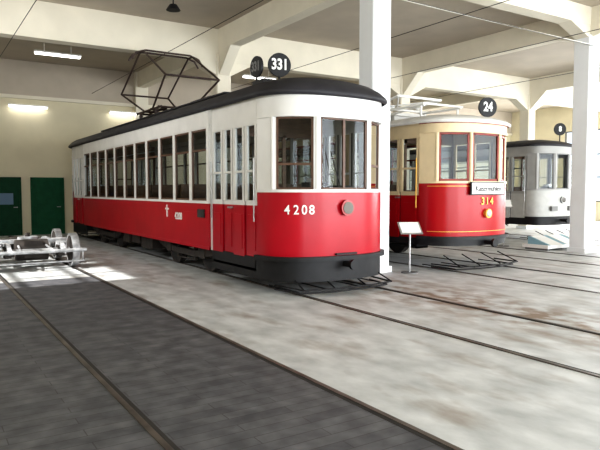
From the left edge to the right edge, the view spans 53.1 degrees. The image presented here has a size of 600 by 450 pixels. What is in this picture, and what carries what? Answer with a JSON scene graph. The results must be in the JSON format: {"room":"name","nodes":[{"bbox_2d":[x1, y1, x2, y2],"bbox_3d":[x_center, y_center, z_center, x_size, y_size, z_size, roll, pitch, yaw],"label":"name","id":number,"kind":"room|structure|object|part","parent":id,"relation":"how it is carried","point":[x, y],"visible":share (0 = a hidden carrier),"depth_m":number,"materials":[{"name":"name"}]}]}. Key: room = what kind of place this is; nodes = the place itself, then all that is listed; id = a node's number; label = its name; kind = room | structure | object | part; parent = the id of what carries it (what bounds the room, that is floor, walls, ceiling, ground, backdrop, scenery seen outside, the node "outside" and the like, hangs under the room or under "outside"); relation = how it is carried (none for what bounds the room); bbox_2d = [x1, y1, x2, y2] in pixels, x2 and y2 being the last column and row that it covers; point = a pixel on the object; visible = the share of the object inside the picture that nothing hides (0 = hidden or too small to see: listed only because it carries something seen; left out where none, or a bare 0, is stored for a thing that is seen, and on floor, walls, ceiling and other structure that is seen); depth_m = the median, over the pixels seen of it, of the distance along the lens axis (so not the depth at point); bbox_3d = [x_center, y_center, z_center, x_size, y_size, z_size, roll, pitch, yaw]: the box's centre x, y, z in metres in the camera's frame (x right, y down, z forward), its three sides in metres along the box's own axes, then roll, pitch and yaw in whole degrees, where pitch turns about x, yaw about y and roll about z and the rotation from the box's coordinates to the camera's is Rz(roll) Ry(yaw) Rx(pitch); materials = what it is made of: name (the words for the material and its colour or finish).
{"room":"tram museum","nodes":[
{"label":"tram museum","id":0,"kind":"room"},
{"bbox_2d":[0,97,510,234],"bbox_3d":[-0.996,-3.079,27.333,32.600,6.200,0.300,-2,4,-33],"label":"wall","id":1,"kind":"structure","parent":0,"point":[34,142],"depth_m":22.10,"materials":[{"name":"beige paint"}]},
{"bbox_2d":[0,177,22,235],"bbox_3d":[-10.620,-0.647,21.029,1.590,2.070,0.122,-2,4,-33],"label":"door","id":2,"kind":"structure","parent":1,"relation":"in","point":[10,187],"depth_m":21.26,"materials":[{"name":"wood"}]},
{"bbox_2d":[8,103,47,108],"bbox_3d":[-9.650,-4.213,21.303,1.300,0.100,0.190,-2,4,-33],"label":"lamp","id":3,"kind":"object","parent":1,"relation":"attached to","point":[9,104],"visible":1,"depth_m":21.24,"materials":[{"name":"white plastic"}]},
{"bbox_2d":[30,177,64,234],"bbox_3d":[-9.210,-0.699,21.932,1.140,2.070,0.122,-2,4,-33],"label":"door","id":4,"kind":"structure","parent":1,"relation":"in","point":[47,194],"depth_m":21.91,"materials":[{"name":"wood"}]},
{"bbox_2d":[109,110,138,114],"bbox_3d":[-6.705,-4.322,23.191,1.300,0.100,0.190,-2,4,-33],"label":"lamp","id":5,"kind":"object","parent":1,"relation":"attached to","point":[110,111],"visible":0.76,"depth_m":23.03,"materials":[{"name":"white plastic"}]},
{"bbox_2d":[134,72,411,189],"bbox_3d":[-0.341,-3.079,27.424,14.500,6.190,0.245,-2,4,-33],"label":"pilasters","id":6,"kind":"object","parent":1,"relation":"attached to","point":[142,102],"depth_m":23.41,"materials":[{"name":"white paint"}]},
{"bbox_2d":[0,58,511,135],"bbox_3d":[-0.881,-5.484,27.015,31.980,1.340,0.115,-2,4,-33],"label":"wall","id":7,"kind":"structure","parent":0,"point":[19,79],"depth_m":22.51,"materials":[{"name":"beige paint"}]},
{"bbox_2d":[0,0,599,112],"bbox_3d":[6.816,-4.822,15.044,31.980,1.295,28.360,-2,4,-33],"label":"beams","id":8,"kind":"structure","parent":7,"relation":"attached to","point":[239,41],"depth_m":16.78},
{"bbox_2d":[0,221,599,449],"bbox_3d":[7.864,0.908,13.739,32.000,0.206,32.500,-2,4,-33],"label":"floor","id":9,"kind":"structure","parent":0,"point":[466,395],"depth_m":5.83,"materials":[{"name":"concrete"}]},
{"bbox_2d":[211,53,230,182],"bbox_3d":[-2.302,-2.164,17.559,0.510,5.500,0.510,-2,4,-33],"label":"column","id":10,"kind":"structure","parent":9,"relation":"on","point":[224,85],"depth_m":17.31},
{"bbox_2d":[0,236,463,449],"bbox_3d":[-3.203,1.114,8.807,1.539,0.062,28.050,-2,4,-33],"label":"track","id":11,"kind":"object","parent":9,"relation":"on","point":[151,428],"visible":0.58,"depth_m":5.00,"materials":[{"name":"metal"}]},
{"bbox_2d":[0,228,86,265],"bbox_3d":[-5.864,0.495,12.922,1.900,0.698,2.669,-2,4,-33],"label":"bogie","id":12,"kind":"object","parent":11,"relation":"on","point":[27,247],"visible":1,"depth_m":12.38,"materials":[{"name":"metal"}]},
{"bbox_2d":[78,234,599,377],"bbox_3d":[-0.148,1.001,10.764,1.539,0.062,28.050,-2,4,-33],"label":"track","id":13,"kind":"object","parent":9,"relation":"on","point":[407,293],"visible":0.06,"depth_m":7.45,"materials":[{"name":"metal"}]},
{"bbox_2d":[68,49,391,294],"bbox_3d":[-3.214,-1.883,15.382,2.460,5.163,15.020,-2,4,-33],"label":"tram","id":14,"kind":"object","parent":13,"relation":"on","point":[313,230],"visible":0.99,"depth_m":10.14,"materials":[{"name":"red metal"}]},
{"bbox_3d":[-3.214,0.415,15.514,1.928,0.494,15.020,-2,4,-33],"label":"lifeguard frame","id":15,"kind":"part","parent":14,"relation":"part of","materials":[{"name":"black metal"}]},
{"bbox_2d":[359,0,391,272],"bbox_3d":[1.452,-1.828,11.720,0.510,5.500,0.510,-2,4,-33],"label":"column","id":16,"kind":"structure","parent":9,"relation":"on","point":[375,15],"depth_m":11.54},
{"bbox_2d":[393,78,409,189],"bbox_3d":[3.588,-2.382,21.334,0.510,5.500,0.510,-2,4,-33],"label":"column","id":17,"kind":"structure","parent":9,"relation":"on","point":[402,100],"depth_m":21.21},
{"bbox_2d":[397,222,422,273],"bbox_3d":[2.128,0.439,11.630,0.440,0.985,0.320,0,3,-8],"label":"information sign","id":18,"kind":"object","parent":9,"relation":"on","point":[409,228],"visible":1,"depth_m":11.61,"materials":[{"name":"grey metal"}]},
{"bbox_2d":[389,251,599,293],"bbox_3d":[3.243,0.876,12.938,1.539,0.062,28.050,-2,4,-33],"label":"track","id":19,"kind":"object","parent":9,"relation":"on","point":[389,251],"visible":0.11,"depth_m":11.53,"materials":[{"name":"metal"}]},
{"bbox_2d":[240,94,517,269],"bbox_3d":[1.150,-1.220,16.084,2.440,3.757,10.120,-2,4,-33],"label":"tram","id":20,"kind":"object","parent":19,"relation":"on","point":[470,211],"visible":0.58,"depth_m":12.13,"materials":[{"name":"red metal"}]},
{"bbox_3d":[1.733,-1.345,15.166,2.290,2.580,7.560,-2,4,-33],"label":"trim and clerestory","id":21,"kind":"part","parent":20,"relation":"part of","materials":[{"name":"gold metal"}]},
{"bbox_3d":[1.150,0.327,16.173,1.928,0.594,10.120,-2,4,-33],"label":"lifeguard frame","id":22,"kind":"part","parent":20,"relation":"part of","materials":[{"name":"black metal"}]},
{"bbox_2d":[498,200,512,246],"bbox_3d":[5.845,-0.058,17.206,0.440,1.335,0.320,0,3,7],"label":"information sign","id":23,"kind":"object","parent":9,"relation":"on","point":[508,204],"visible":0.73,"depth_m":17.13,"materials":[{"name":"grey"}]},
{"bbox_2d":[428,245,599,265],"bbox_3d":[6.037,0.772,14.729,1.539,0.062,28.050,-2,4,-33],"label":"track","id":24,"kind":"object","parent":9,"relation":"on","point":[478,245],"visible":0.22,"depth_m":15.13,"materials":[{"name":"metal"}]},
{"bbox_2d":[516,95,534,228],"bbox_3d":[9.479,-2.600,25.110,0.510,5.500,0.510,-2,4,-33],"label":"column","id":25,"kind":"structure","parent":9,"relation":"on","point":[527,117],"depth_m":24.89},
{"bbox_2d":[522,233,595,250],"bbox_3d":[7.266,0.457,16.780,2.200,0.355,0.800,-2,4,-33],"label":"plinth","id":26,"kind":"object","parent":9,"relation":"on","point":[553,241],"visible":0.68,"depth_m":16.34,"materials":[{"name":"white"}]},
{"bbox_2d":[567,35,599,252],"bbox_3d":[7.343,-2.045,15.495,0.510,5.500,0.510,-2,4,-33],"label":"column","id":27,"kind":"structure","parent":9,"relation":"on","point":[586,57],"depth_m":15.34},
{"bbox_3d":[9.824,0.632,17.156,1.539,0.062,28.050,-2,4,-33],"label":"track","id":28,"kind":"object","parent":9,"relation":"on","visible":0},
{"bbox_2d":[358,123,571,238],"bbox_3d":[5.867,-1.645,23.199,2.300,3.786,9.920,-2,4,-33],"label":"tram","id":29,"kind":"object","parent":28,"relation":"on","point":[548,204],"visible":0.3,"depth_m":19.32,"materials":[{"name":"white metal"}]},
{"bbox_3d":[5.867,-0.124,23.287,1.928,0.674,9.920,-2,4,-33],"label":"lifeguard frame","id":30,"kind":"part","parent":29,"relation":"part of","materials":[{"name":"black metal"}]},
{"bbox_2d":[0,0,599,112],"bbox_3d":[6.784,-5.626,15.049,32.600,0.300,29.100,-2,4,-33],"label":"ceiling","id":31,"kind":"structure","parent":0,"point":[337,25],"depth_m":17.45,"materials":[{"name":"paint"}]},
{"bbox_2d":[33,45,81,58],"bbox_3d":[-7.643,-5.504,18.931,1.400,0.350,0.180,-2,4,-33],"label":"lamp","id":32,"kind":"object","parent":31,"relation":"hanging from","point":[49,53],"visible":1,"depth_m":18.84,"materials":[{"name":"white plastic"}]},
{"bbox_2d":[166,0,180,11],"bbox_3d":[-2.804,-5.052,13.261,0.316,0.600,0.316,-2,4,-33],"label":"pendant lamp","id":33,"kind":"object","parent":31,"relation":"hanging from","point":[173,7],"visible":1,"depth_m":13.22,"materials":[{"name":"black metal"}]},
{"bbox_2d":[242,71,276,78],"bbox_3d":[-1.542,-5.729,22.841,1.400,0.350,0.180,-2,4,-33],"label":"lamp","id":34,"kind":"object","parent":31,"relation":"hanging from","point":[243,75],"visible":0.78,"depth_m":22.72,"materials":[{"name":"white"}]},
{"bbox_2d":[511,106,599,220],"bbox_3d":[20.374,-2.883,23.946,0.300,6.200,28.500,-2,4,-33],"label":"wall","id":35,"kind":"structure","parent":0,"point":[546,119],"depth_m":33.62,"materials":[{"name":"beige paint"}]},
{"bbox_2d":[565,129,599,201],"bbox_3d":[15.495,-3.119,31.508,0.060,3.800,3.500,-2,4,-33],"label":"window","id":36,"kind":"structure","parent":35,"relation":"in","point":[598,129],"depth_m":32.64,"materials":[{"name":"grey"}]},
{"bbox_3d":[-6.806,-1.879,6.525,0.300,6.200,28.500,-2,4,-33],"label":"wall","id":37,"kind":"structure","parent":0,"visible":0},
{"bbox_2d":[403,0,599,46],"bbox_3d":[7.054,-4.616,14.684,31.901,0.298,0.317,-2,4,-33],"label":"wires","id":38,"kind":"object","parent":37,"relation":"attached to","point":[403,0],"visible":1,"depth_m":12.99,"materials":[{"name":"white"}]},
{"bbox_2d":[0,0,598,101],"bbox_3d":[3.132,-4.334,12.626,15.055,0.015,28.150,-2,4,-33],"label":"wires","id":39,"kind":"object","parent":38,"relation":"attached to","point":[36,0],"visible":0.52,"depth_m":15.02,"materials":[{"name":"black metal"}]}
]}

